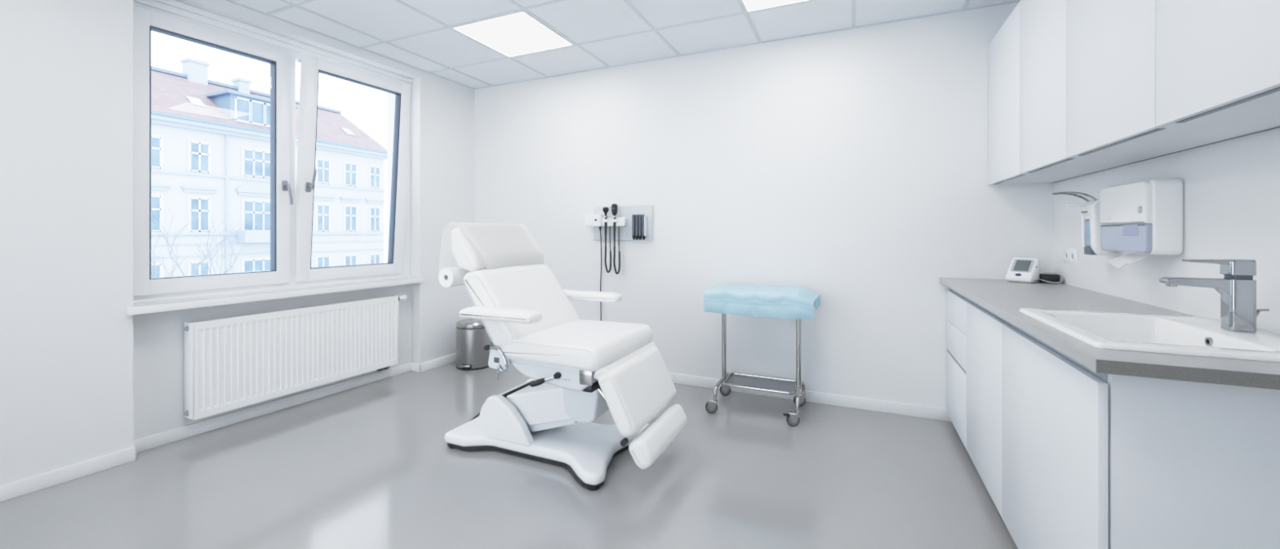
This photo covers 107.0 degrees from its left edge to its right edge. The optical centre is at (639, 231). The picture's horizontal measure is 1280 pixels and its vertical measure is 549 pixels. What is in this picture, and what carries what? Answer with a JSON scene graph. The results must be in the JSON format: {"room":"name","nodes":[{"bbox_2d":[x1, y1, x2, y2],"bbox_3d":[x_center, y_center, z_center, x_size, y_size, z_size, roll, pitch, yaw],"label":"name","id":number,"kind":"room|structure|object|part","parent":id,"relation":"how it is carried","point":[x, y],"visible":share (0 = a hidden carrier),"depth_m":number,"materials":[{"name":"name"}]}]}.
{"room":"examination room","nodes":[
{"label":"examination room","id":0,"kind":"room"},
{"bbox_2d":[0,0,474,484],"bbox_3d":[-2.893,-0.106,2.371,0.420,2.573,5.850,0,0,26],"label":"wall","id":1,"kind":"structure","parent":0,"point":[82,378],"depth_m":2.34,"materials":[{"name":"paint"}]},
{"bbox_2d":[0,353,456,502],"bbox_3d":[-2.781,1.145,2.232,0.123,0.070,5.200,0,0,26],"label":"baseboard","id":2,"kind":"structure","parent":1,"relation":"attached to","point":[38,482],"depth_m":2.71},
{"bbox_2d":[133,0,412,303],"bbox_3d":[-2.317,-0.461,3.263,0.204,1.688,1.728,0,0,26],"label":"window","id":3,"kind":"structure","parent":1,"relation":"in","point":[291,206],"depth_m":3.15,"materials":[{"name":"plastic"}]},
{"bbox_3d":[-2.562,-0.433,2.867,0.065,1.550,0.777,0,0,26],"label":"sash","id":4,"kind":"part","parent":3,"relation":"part of","materials":[{"name":"plastic"}]},
{"bbox_3d":[-2.348,-0.264,3.158,0.066,0.160,0.033,0,0,16],"label":"handle","id":5,"kind":"part","parent":3,"relation":"part of","materials":[{"name":"metal"}]},
{"bbox_3d":[-2.252,-0.352,3.245,0.073,0.157,0.033,0,0,18],"label":"handle","id":6,"kind":"part","parent":3,"relation":"part of","materials":[{"name":"metal"}]},
{"bbox_3d":[-2.146,-0.433,3.589,0.172,1.550,0.805,0,0,26],"label":"sash","id":7,"kind":"part","parent":3,"relation":"part of","materials":[{"name":"plastic"}]},
{"bbox_2d":[126,276,424,315],"bbox_3d":[-2.285,0.404,3.242,0.180,0.042,1.769,0,0,26],"label":"window sill","id":8,"kind":"structure","parent":1,"relation":"attached to","point":[206,301],"depth_m":2.93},
{"bbox_2d":[183,294,407,420],"bbox_3d":[-2.263,0.806,3.297,0.110,0.590,1.389,0,0,26],"label":"radiator","id":9,"kind":"object","parent":1,"relation":"attached to","point":[230,362],"visible":1,"depth_m":3.06,"materials":[{"name":"metal"}]},
{"bbox_3d":[-2.560,0.784,2.688,0.097,0.544,0.013,0,0,24],"label":"panel","id":10,"kind":"part","parent":9,"relation":"part of","materials":[{"name":"metal"}]},
{"bbox_2d":[191,295,391,322],"bbox_3d":[-2.276,0.516,3.263,0.066,0.004,1.255,0,0,26],"label":"grille","id":11,"kind":"object","parent":9,"relation":"attached to","point":[343,304],"depth_m":3.14,"materials":[{"name":"metal"}]},
{"bbox_3d":[-1.993,0.784,3.837,0.097,0.544,0.010,0,0,26],"label":"panel","id":12,"kind":"part","parent":9,"relation":"part of","materials":[{"name":"metal"}]},
{"bbox_2d":[226,0,1020,88],"bbox_3d":[-0.752,-1.375,1.296,4.562,0.015,5.237,0,0,24],"label":"ceiling grid","id":13,"kind":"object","parent":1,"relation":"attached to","point":[744,12],"depth_m":3.18,"materials":[{"name":"metal"}]},
{"bbox_2d":[0,360,1017,548],"bbox_3d":[-0.675,1.240,1.670,5.200,0.120,4.893,0,0,24],"label":"floor","id":14,"kind":"structure","parent":0,"point":[372,464],"depth_m":2.19,"materials":[{"name":"grey plastic"}]},
{"bbox_2d":[456,318,492,369],"bbox_3d":[-1.469,0.980,4.184,0.308,0.401,0.329,0,0,24],"label":"pedal bin","id":15,"kind":"object","parent":14,"relation":"on","point":[472,335],"visible":0.77,"depth_m":4.06,"materials":[{"name":"silver metal"}]},
{"bbox_3d":[-1.465,0.801,4.194,0.306,0.045,0.306,0,0,24],"label":"lid","id":16,"kind":"part","parent":15,"relation":"part of","materials":[{"name":"metal"}]},
{"bbox_2d":[444,226,687,490],"bbox_3d":[-0.430,0.575,2.583,1.318,1.210,0.850,0,0,24],"label":"chair","id":17,"kind":"object","parent":14,"relation":"on","point":[578,370],"visible":0.96,"depth_m":2.41,"materials":[{"name":"white leather"}]},
{"bbox_3d":[-0.768,0.580,2.378,0.027,0.028,0.024,0,0,24],"label":"pivot knob","id":18,"kind":"part","parent":17,"relation":"part of","materials":[{"name":"plastic"}]},
{"bbox_2d":[438,222,544,287],"bbox_3d":[-0.841,0.121,2.755,0.267,0.347,0.587,0,0,24],"label":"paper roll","id":19,"kind":"object","parent":17,"relation":"attached to","point":[500,245],"visible":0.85,"depth_m":2.64,"materials":[{"name":"white paper"}]},
{"bbox_3d":[-0.715,0.637,2.361,0.030,0.025,0.005,0,0,24],"label":"warning plate","id":20,"kind":"part","parent":17,"relation":"part of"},
{"bbox_3d":[-0.704,0.632,2.364,0.130,0.112,0.012,0,0,24],"label":"pivot plate","id":21,"kind":"part","parent":17,"relation":"part of","materials":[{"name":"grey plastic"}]},
{"bbox_3d":[-0.677,0.396,2.286,0.441,0.054,0.105,0,0,24],"label":"armrest","id":22,"kind":"part","parent":17,"relation":"part of","materials":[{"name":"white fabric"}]},
{"bbox_3d":[-0.644,0.392,2.677,0.369,0.399,0.625,0,0,24],"label":"backrest","id":23,"kind":"part","parent":17,"relation":"part of","materials":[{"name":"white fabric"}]},
{"bbox_3d":[-0.464,0.909,2.607,0.483,0.251,0.255,0,0,24],"label":"lift arm","id":24,"kind":"part","parent":17,"relation":"part of","materials":[{"name":"white plastic"}]},
{"bbox_3d":[-0.428,0.692,2.235,0.089,0.036,0.014,0,0,-2],"label":"lever","id":25,"kind":"part","parent":17,"relation":"part of","materials":[{"name":"silver metal"}]},
{"bbox_3d":[-0.441,0.990,2.596,0.370,0.167,0.225,0,0,24],"label":"arm","id":26,"kind":"part","parent":17,"relation":"part of","materials":[{"name":"grey plastic"}]},
{"bbox_3d":[-0.323,0.682,2.527,0.490,0.124,0.575,0,0,24],"label":"seat frame","id":27,"kind":"part","parent":17,"relation":"part of","materials":[{"name":"grey plastic"}]},
{"bbox_3d":[-0.388,0.675,2.230,0.032,0.032,0.036,0,0,24],"label":"lever knob","id":28,"kind":"part","parent":17,"relation":"part of","materials":[{"name":"black plastic"}]},
{"bbox_3d":[-0.310,0.581,2.530,0.588,0.129,0.650,0,0,24],"label":"seat","id":29,"kind":"part","parent":17,"relation":"part of","materials":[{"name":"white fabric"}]},
{"bbox_3d":[-0.373,0.396,2.966,0.554,0.054,0.105,0,0,24],"label":"armrest","id":30,"kind":"part","parent":17,"relation":"part of","materials":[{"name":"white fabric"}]},
{"bbox_2d":[593,342,655,379],"bbox_3d":[-0.063,0.645,2.410,0.075,0.058,0.575,0,0,24],"label":"cushion","id":31,"kind":"object","parent":17,"relation":"on","point":[604,371],"depth_m":2.26,"materials":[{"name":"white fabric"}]},
{"bbox_2d":[705,313,805,426],"bbox_3d":[0.774,0.781,3.152,0.591,0.798,0.426,0,0,24],"label":"trolley","id":32,"kind":"object","parent":14,"relation":"on","point":[751,381],"visible":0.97,"depth_m":3.12,"materials":[{"name":"metal"}]},
{"bbox_3d":[0.572,1.046,3.254,0.035,0.119,0.391,0,0,24],"label":"leg","id":33,"kind":"part","parent":32,"relation":"part of","materials":[{"name":"metal"}]},
{"bbox_3d":[0.576,0.699,3.249,0.031,0.618,0.031,0,0,24],"label":"post","id":34,"kind":"part","parent":32,"relation":"part of","materials":[{"name":"metal"}]},
{"bbox_3d":[0.801,1.002,3.151,0.468,0.017,0.283,0,0,24],"label":"shelf rail","id":35,"kind":"part","parent":32,"relation":"part of","materials":[{"name":"metal"}]},
{"bbox_2d":[724,374,795,391],"bbox_3d":[0.801,1.010,3.151,0.442,0.005,0.257,0,0,24],"label":"shelf","id":36,"kind":"object","parent":32,"relation":"attached to","point":[757,382],"depth_m":3.17,"materials":[{"name":"metal"}]},
{"bbox_2d":[703,283,820,319],"bbox_3d":[0.807,0.452,3.131,0.704,0.160,0.388,0,0,24],"label":"drape","id":37,"kind":"object","parent":32,"relation":"on","point":[754,300],"visible":1,"depth_m":2.98,"materials":[{"name":"blue fabric"}]},
{"bbox_3d":[1.022,0.699,3.049,0.031,0.618,0.031,0,0,24],"label":"post","id":38,"kind":"part","parent":32,"relation":"part of","materials":[{"name":"metal"}]},
{"bbox_3d":[1.028,1.046,3.049,0.035,0.119,0.391,0,0,24],"label":"leg","id":39,"kind":"part","parent":32,"relation":"part of","materials":[{"name":"metal"}]},
{"bbox_2d":[946,288,971,448],"bbox_3d":[2.038,0.748,2.594,0.528,0.864,0.574,0,0,24],"label":"base cabinet","id":40,"kind":"object","parent":14,"relation":"on","point":[956,303],"visible":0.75,"depth_m":2.67,"materials":[{"name":"white laminate"}]},
{"bbox_3d":[1.806,0.633,2.697,0.019,0.182,0.572,0,0,24],"label":"drawer","id":41,"kind":"part","parent":40,"relation":"part of","materials":[{"name":"white laminate"}]},
{"bbox_3d":[1.806,0.929,2.697,0.019,0.381,0.572,0,0,24],"label":"drawer","id":42,"kind":"part","parent":40,"relation":"part of","materials":[{"name":"white laminate"}]},
{"bbox_3d":[1.806,0.449,2.697,0.019,0.182,0.572,0,0,24],"label":"drawer","id":43,"kind":"part","parent":40,"relation":"part of","materials":[{"name":"white laminate"}]},
{"bbox_2d":[966,300,1008,517],"bbox_3d":[1.788,0.748,2.038,0.528,0.864,0.639,0,0,24],"label":"base cabinet","id":44,"kind":"object","parent":14,"relation":"on","point":[984,327],"visible":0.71,"depth_m":2.09,"materials":[{"name":"white laminate"}]},
{"bbox_2d":[1002,322,1279,548],"bbox_3d":[1.494,0.748,1.380,0.530,0.864,0.796,0,0,24],"label":"base cabinet","id":45,"kind":"object","parent":14,"relation":"on","point":[1091,460],"visible":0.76,"depth_m":1.10,"materials":[{"name":"white laminate"}]},
{"bbox_3d":[1.261,0.739,1.485,0.019,0.762,0.796,0,0,24],"label":"door","id":46,"kind":"part","parent":45,"relation":"part of","materials":[{"name":"white laminate"}]},
{"bbox_2d":[939,277,1279,389],"bbox_3d":[1.712,0.300,1.905,0.567,0.030,2.106,0,0,24],"label":"countertop","id":47,"kind":"structure","parent":45,"relation":"on","point":[1003,298],"depth_m":1.32,"materials":[{"name":"grey stone"}]},
{"bbox_2d":[1005,257,1039,283],"bbox_3d":[2.182,0.216,2.701,0.105,0.137,0.129,0,0,-29],"label":"monitor","id":48,"kind":"object","parent":47,"relation":"on","point":[1020,269],"visible":1,"depth_m":2.68,"materials":[{"name":"white plastic"}]},
{"bbox_2d":[1038,271,1062,283],"bbox_3d":[2.286,0.255,2.642,0.110,0.059,0.083,0,0,39],"label":"arm cuff","id":49,"kind":"object","parent":47,"relation":"on","point":[1046,277],"visible":0.91,"depth_m":2.63,"materials":[{"name":"black fabric"}]},
{"bbox_2d":[1019,307,1279,361],"bbox_3d":[1.474,0.344,1.333,0.507,0.144,0.604,0,0,24],"label":"sink","id":50,"kind":"object","parent":47,"relation":"in","point":[1165,334],"visible":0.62,"depth_m":1.37,"materials":[{"name":"white ceramic"}]},
{"bbox_2d":[1159,258,1269,332],"bbox_3d":[1.611,0.173,1.329,0.212,0.196,0.050,0,0,24],"label":"faucet","id":51,"kind":"object","parent":47,"relation":"on","point":[1237,288],"visible":1,"depth_m":1.30,"materials":[{"name":"silver metal"}]},
{"bbox_3d":[1.579,0.155,1.344,0.141,0.052,0.040,0,0,24],"label":"spout","id":52,"kind":"part","parent":51,"relation":"part of","materials":[{"name":"silver metal"}]},
{"bbox_3d":[1.618,0.097,1.326,0.131,0.043,0.050,0,0,24],"label":"lever","id":53,"kind":"part","parent":51,"relation":"part of","materials":[{"name":"silver metal"}]},
{"bbox_3d":[1.693,0.240,1.293,0.032,0.064,0.007,0,0,24],"label":"waste rod","id":54,"kind":"part","parent":51,"relation":"part of","materials":[{"name":"silver metal"}]},
{"bbox_3d":[1.346,0.748,1.021,0.506,0.864,0.019,0,0,24],"label":"panel","id":55,"kind":"part","parent":45,"relation":"part of","materials":[{"name":"white laminate"}]},
{"bbox_2d":[231,0,1016,88],"bbox_3d":[-0.629,-1.448,1.649,5.100,0.150,4.893,0,0,24],"label":"ceiling","id":56,"kind":"structure","parent":0,"point":[580,20],"depth_m":3.12,"materials":[{"name":"tile"}]},
{"bbox_2d":[451,10,573,57],"bbox_3d":[-0.872,-1.369,3.315,0.593,0.008,0.583,0,0,24],"label":"recessed light","id":57,"kind":"object","parent":56,"relation":"in","point":[518,33],"visible":1,"depth_m":3.27,"materials":[{"name":"plastic"}]},
{"bbox_2d":[741,0,809,12],"bbox_3d":[0.816,-1.369,2.557,0.593,0.008,0.583,0,0,24],"label":"recessed light","id":58,"kind":"object","parent":56,"relation":"in","point":[749,5],"visible":1,"depth_m":2.84,"materials":[{"name":"plastic"}]},
{"bbox_2d":[474,1,1053,408],"bbox_3d":[0.339,-0.106,3.787,5.014,2.573,0.200,0,0,24],"label":"wall","id":59,"kind":"structure","parent":0,"point":[848,167],"depth_m":3.36,"materials":[{"name":"paint"}]},
{"bbox_2d":[584,204,653,320],"bbox_3d":[-0.182,0.472,3.853,0.580,1.376,0.106,0,0,24],"label":"station","id":60,"kind":"object","parent":59,"relation":"attached to","point":[635,222],"visible":0.91,"depth_m":3.85,"materials":[{"name":"white plastic"}]},
{"bbox_3d":[-0.332,0.555,3.936,0.026,1.210,0.048,0,0,-2],"label":"power cord","id":61,"kind":"part","parent":60,"relation":"part of","materials":[{"name":"black rubber"}]},
{"bbox_2d":[602,206,611,272],"bbox_3d":[-0.275,0.065,3.855,0.067,0.540,0.097,0,0,24],"label":"otoscope","id":62,"kind":"object","parent":60,"relation":"hanging from","point":[605,209],"visible":1,"depth_m":3.86,"materials":[{"name":"plastic"}]},
{"bbox_3d":[-0.280,-0.007,3.862,0.026,0.255,0.026,0,0,24],"label":"handle","id":63,"kind":"part","parent":62,"relation":"part of","materials":[{"name":"plastic"}]},
{"bbox_3d":[-0.262,0.137,3.874,0.055,0.396,0.033,0,0,-9],"label":"cord","id":64,"kind":"part","parent":62,"relation":"part of","materials":[{"name":"black rubber"}]},
{"bbox_2d":[611,203,620,274],"bbox_3d":[-0.196,0.058,3.831,0.074,0.571,0.052,0,0,-14],"label":"ophthalmoscope","id":65,"kind":"object","parent":60,"relation":"hanging from","point":[614,206],"visible":1,"depth_m":3.83,"materials":[{"name":"plastic"}]},
{"bbox_3d":[-0.206,-0.007,3.829,0.026,0.255,0.026,0,0,24],"label":"handle","id":66,"kind":"part","parent":65,"relation":"part of","materials":[{"name":"plastic"}]},
{"bbox_3d":[-0.188,0.141,3.841,0.055,0.404,0.033,0,0,-9],"label":"cord","id":67,"kind":"part","parent":65,"relation":"part of","materials":[{"name":"black rubber"}]},
{"bbox_2d":[631,213,647,239],"bbox_3d":[-0.005,-0.039,3.789,0.120,0.202,0.042,0,0,24],"label":"dispenser","id":68,"kind":"object","parent":60,"relation":"on","point":[639,221],"depth_m":3.78,"materials":[{"name":"grey plastic"}]},
{"bbox_2d":[669,372,951,421],"bbox_3d":[0.184,1.143,3.740,3.890,0.075,0.013,0,0,24],"label":"baseboard","id":69,"kind":"structure","parent":59,"relation":"attached to","point":[901,408],"depth_m":3.19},
{"bbox_2d":[1053,127,1279,333],"bbox_3d":[1.532,-0.106,0.569,0.200,2.573,4.693,0,0,24],"label":"wall","id":70,"kind":"structure","parent":0,"point":[1232,186],"depth_m":1.57,"materials":[{"name":"paint"}]},
{"bbox_2d":[987,2,1100,185],"bbox_3d":[2.132,-0.708,2.537,0.316,0.848,0.605,0,0,24],"label":"upper cabinet","id":71,"kind":"object","parent":70,"relation":"attached to","point":[1003,50],"visible":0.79,"depth_m":2.56,"materials":[{"name":"white laminate"}]},
{"bbox_3d":[1.998,-0.709,2.600,0.019,0.847,0.594,0,0,24],"label":"door","id":72,"kind":"part","parent":71,"relation":"part of","materials":[{"name":"white laminate"}]},
{"bbox_2d":[1063,248,1077,264],"bbox_3d":[2.295,0.128,2.526,0.013,0.080,0.160,0,0,24],"label":"wall socket","id":73,"kind":"object","parent":70,"relation":"attached to","point":[1070,255],"visible":1,"depth_m":2.51,"materials":[{"name":"white plastic"}]},
{"bbox_2d":[1052,191,1123,255],"bbox_3d":[2.008,-0.041,2.143,0.224,0.286,0.125,0,0,24],"label":"soap dispenser","id":74,"kind":"object","parent":70,"relation":"attached to","point":[1091,224],"visible":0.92,"depth_m":2.11,"materials":[{"name":"white plastic"}]},
{"bbox_3d":[1.972,-0.159,2.156,0.147,0.049,0.091,0,0,24],"label":"lever","id":75,"kind":"part","parent":74,"relation":"part of","materials":[{"name":"silver metal"}]},
{"bbox_3d":[1.996,-0.123,2.154,0.095,0.010,0.035,0,0,24],"label":"spout","id":76,"kind":"part","parent":74,"relation":"part of","materials":[{"name":"white plastic"}]},
{"bbox_2d":[1084,219,1090,246],"bbox_3d":[2.056,0.005,2.135,0.058,0.120,0.069,0,0,24],"label":"soap bottle","id":77,"kind":"object","parent":74,"relation":"on","point":[1087,222],"depth_m":2.15,"materials":[{"name":"plastic"}]},
{"bbox_2d":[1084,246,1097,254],"bbox_3d":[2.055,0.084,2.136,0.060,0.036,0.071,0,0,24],"label":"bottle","id":78,"kind":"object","parent":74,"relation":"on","point":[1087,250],"depth_m":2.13,"materials":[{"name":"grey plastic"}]},
{"bbox_2d":[1019,0,1177,173],"bbox_3d":[1.893,-0.708,2.006,0.316,0.848,0.571,0,0,24],"label":"upper cabinet","id":79,"kind":"object","parent":70,"relation":"attached to","point":[1042,23],"visible":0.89,"depth_m":2.03,"materials":[{"name":"white laminate"}]},
{"bbox_3d":[1.759,-0.709,2.069,0.019,0.847,0.560,0,0,24],"label":"door","id":80,"kind":"part","parent":79,"relation":"part of","materials":[{"name":"white laminate"}]},
{"bbox_2d":[1100,177,1183,255],"bbox_3d":[1.938,-0.054,1.845,0.106,0.275,0.355,0,0,24],"label":"dispenser","id":81,"kind":"object","parent":70,"relation":"attached to","point":[1146,217],"visible":1,"depth_m":1.72,"materials":[{"name":"white plastic"}]},
{"bbox_3d":[1.906,0.024,1.861,0.025,0.107,0.345,0,0,24],"label":"window panel","id":82,"kind":"part","parent":81,"relation":"part of","materials":[{"name":"plastic"}]},
{"bbox_2d":[1106,253,1151,267],"bbox_3d":[1.899,0.105,1.834,0.087,0.074,0.182,0,0,24],"label":"paper towel","id":83,"kind":"object","parent":81,"relation":"in","point":[1122,260],"visible":0.71,"depth_m":1.86,"materials":[{"name":"white paper"}]},
{"bbox_2d":[1066,0,1279,157],"bbox_3d":[1.658,-0.708,1.482,0.316,0.848,0.590,0,0,24],"label":"upper cabinet","id":84,"kind":"object","parent":70,"relation":"attached to","point":[1111,44],"visible":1,"depth_m":1.50,"materials":[{"name":"white laminate"}]},
{"bbox_3d":[1.524,-0.709,1.545,0.019,0.847,0.579,0,0,24],"label":"door","id":85,"kind":"part","parent":84,"relation":"part of","materials":[{"name":"white laminate"}]},
{"bbox_2d":[1155,0,1279,126],"bbox_3d":[1.419,-0.708,0.950,0.316,0.848,0.588,0,0,24],"label":"upper cabinet","id":86,"kind":"object","parent":70,"relation":"attached to","point":[1217,60],"visible":1,"depth_m":1.09,"materials":[{"name":"white laminate"}]},
{"label":"outside","id":87,"kind":"structure","parent":0,"visible":0},
{"bbox_3d":[-24.043,7.330,24.507,56.050,0.300,65.000,0,0,24],"label":"ground","id":88,"kind":"structure","parent":87,"visible":0},
{"bbox_2d":[151,208,250,277],"bbox_3d":[-20.172,3.052,21.256,3.275,8.263,5.549,0,0,24],"label":"bare tree","id":89,"kind":"object","parent":88,"relation":"on","point":[220,242],"visible":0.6,"depth_m":21.29,"materials":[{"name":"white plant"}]},
{"bbox_2d":[151,57,386,277],"bbox_3d":[-29.067,-1.845,28.025,10.000,18.050,25.300,0,0,24],"label":"apartment building","id":90,"kind":"structure","parent":88,"relation":"on","point":[211,139],"depth_m":28.87,"materials":[{"name":"white paint"}]},
{"bbox_3d":[-25.983,2.740,25.105,0.020,2.080,0.860,0,0,24],"label":"pane","id":91,"kind":"part","parent":90,"relation":"part of","materials":[{"name":"clear glass"}]},
{"bbox_3d":[-25.983,-0.990,25.105,0.020,1.900,0.860,0,0,24],"label":"pane","id":92,"kind":"part","parent":90,"relation":"part of","materials":[{"name":"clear glass"}]},
{"bbox_3d":[-25.983,-4.270,25.105,0.020,1.660,0.860,0,0,24],"label":"pane","id":93,"kind":"part","parent":90,"relation":"part of","materials":[{"name":"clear glass"}]},
{"bbox_2d":[151,183,172,191],"bbox_3d":[-25.892,-2.400,25.064,0.220,0.320,1.620,0,0,24],"label":"hood","id":94,"kind":"object","parent":90,"relation":"attached to","point":[154,187],"depth_m":25.43,"materials":[{"name":"paint"}]},
{"bbox_3d":[-25.127,2.740,27.011,0.020,2.080,0.860,0,0,24],"label":"pane","id":95,"kind":"part","parent":90,"relation":"part of","materials":[{"name":"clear glass"}]},
{"bbox_3d":[-25.127,-0.990,27.011,0.020,1.900,0.860,0,0,24],"label":"pane","id":96,"kind":"part","parent":90,"relation":"part of","materials":[{"name":"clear glass"}]},
{"bbox_3d":[-25.127,-4.270,27.011,0.020,1.660,0.860,0,0,24],"label":"pane","id":97,"kind":"part","parent":90,"relation":"part of","materials":[{"name":"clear glass"}]},
{"bbox_2d":[181,185,218,193],"bbox_3d":[-25.036,-2.400,26.970,0.220,0.320,1.620,0,0,24],"label":"hood","id":98,"kind":"object","parent":90,"relation":"attached to","point":[184,188],"depth_m":26.93,"materials":[{"name":"paint"}]},
{"bbox_2d":[235,183,270,196],"bbox_3d":[-23.831,-2.610,29.652,0.220,0.740,2.420,0,0,24],"label":"hood","id":99,"kind":"object","parent":90,"relation":"attached to","point":[242,189],"depth_m":29.29,"materials":[{"name":"paint"}]},
{"bbox_3d":[-23.922,2.740,29.693,0.020,2.080,1.620,0,0,24],"label":"pane","id":100,"kind":"part","parent":90,"relation":"part of","materials":[{"name":"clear glass"}]},
{"bbox_3d":[-23.922,-0.990,29.693,0.020,1.900,1.620,0,0,24],"label":"pane","id":101,"kind":"part","parent":90,"relation":"part of","materials":[{"name":"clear glass"}]},
{"bbox_3d":[-23.922,-4.270,29.693,0.020,1.660,1.620,0,0,24],"label":"pane","id":102,"kind":"part","parent":90,"relation":"part of","materials":[{"name":"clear glass"}]},
{"bbox_3d":[-25.168,-0.930,26.273,0.550,10.620,25.300,0,0,24],"label":"cornice","id":103,"kind":"part","parent":90,"relation":"part of","materials":[{"name":"paint"}]},
{"bbox_3d":[-22.295,2.740,33.314,0.020,2.080,0.860,0,0,24],"label":"pane","id":104,"kind":"part","parent":90,"relation":"part of","materials":[{"name":"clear glass"}]},
{"bbox_3d":[-22.295,-0.990,33.314,0.020,1.900,0.860,0,0,24],"label":"pane","id":105,"kind":"part","parent":90,"relation":"part of","materials":[{"name":"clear glass"}]},
{"bbox_3d":[-22.295,-4.270,33.314,0.020,1.660,0.860,0,0,24],"label":"pane","id":106,"kind":"part","parent":90,"relation":"part of","materials":[{"name":"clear glass"}]},
{"bbox_2d":[314,194,336,200],"bbox_3d":[-22.203,-2.400,33.273,0.220,0.320,1.620,0,0,24],"label":"hood","id":107,"kind":"object","parent":90,"relation":"attached to","point":[317,197],"depth_m":33.35,"materials":[{"name":"paint"}]},
{"bbox_3d":[-21.475,2.740,35.138,0.020,2.080,0.880,0,0,24],"label":"pane","id":108,"kind":"part","parent":90,"relation":"part of","materials":[{"name":"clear glass"}]},
{"bbox_3d":[-21.475,-0.990,35.138,0.020,1.900,0.880,0,0,24],"label":"pane","id":109,"kind":"part","parent":90,"relation":"part of","materials":[{"name":"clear glass"}]},
{"bbox_3d":[-21.475,-4.270,35.138,0.020,1.660,0.880,0,0,24],"label":"pane","id":110,"kind":"part","parent":90,"relation":"part of","materials":[{"name":"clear glass"}]},
{"bbox_2d":[339,196,363,202],"bbox_3d":[-21.384,-2.400,35.097,0.220,0.320,1.640,0,0,24],"label":"hood","id":111,"kind":"object","parent":90,"relation":"attached to","point":[342,199],"depth_m":35.06,"materials":[{"name":"paint"}]},
{"bbox_3d":[-20.676,2.740,36.917,0.020,2.080,0.840,0,0,24],"label":"pane","id":112,"kind":"part","parent":90,"relation":"part of","materials":[{"name":"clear glass"}]},
{"bbox_3d":[-20.676,-0.990,36.917,0.020,1.900,0.840,0,0,24],"label":"pane","id":113,"kind":"part","parent":90,"relation":"part of","materials":[{"name":"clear glass"}]},
{"bbox_3d":[-20.676,-4.270,36.917,0.020,1.660,0.840,0,0,24],"label":"pane","id":114,"kind":"part","parent":90,"relation":"part of","materials":[{"name":"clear glass"}]},
{"bbox_2d":[364,198,386,203],"bbox_3d":[-20.585,-2.400,36.876,0.220,0.320,1.600,0,0,24],"label":"hood","id":115,"kind":"object","parent":90,"relation":"attached to","point":[366,200],"depth_m":36.76,"materials":[{"name":"paint"}]}
]}

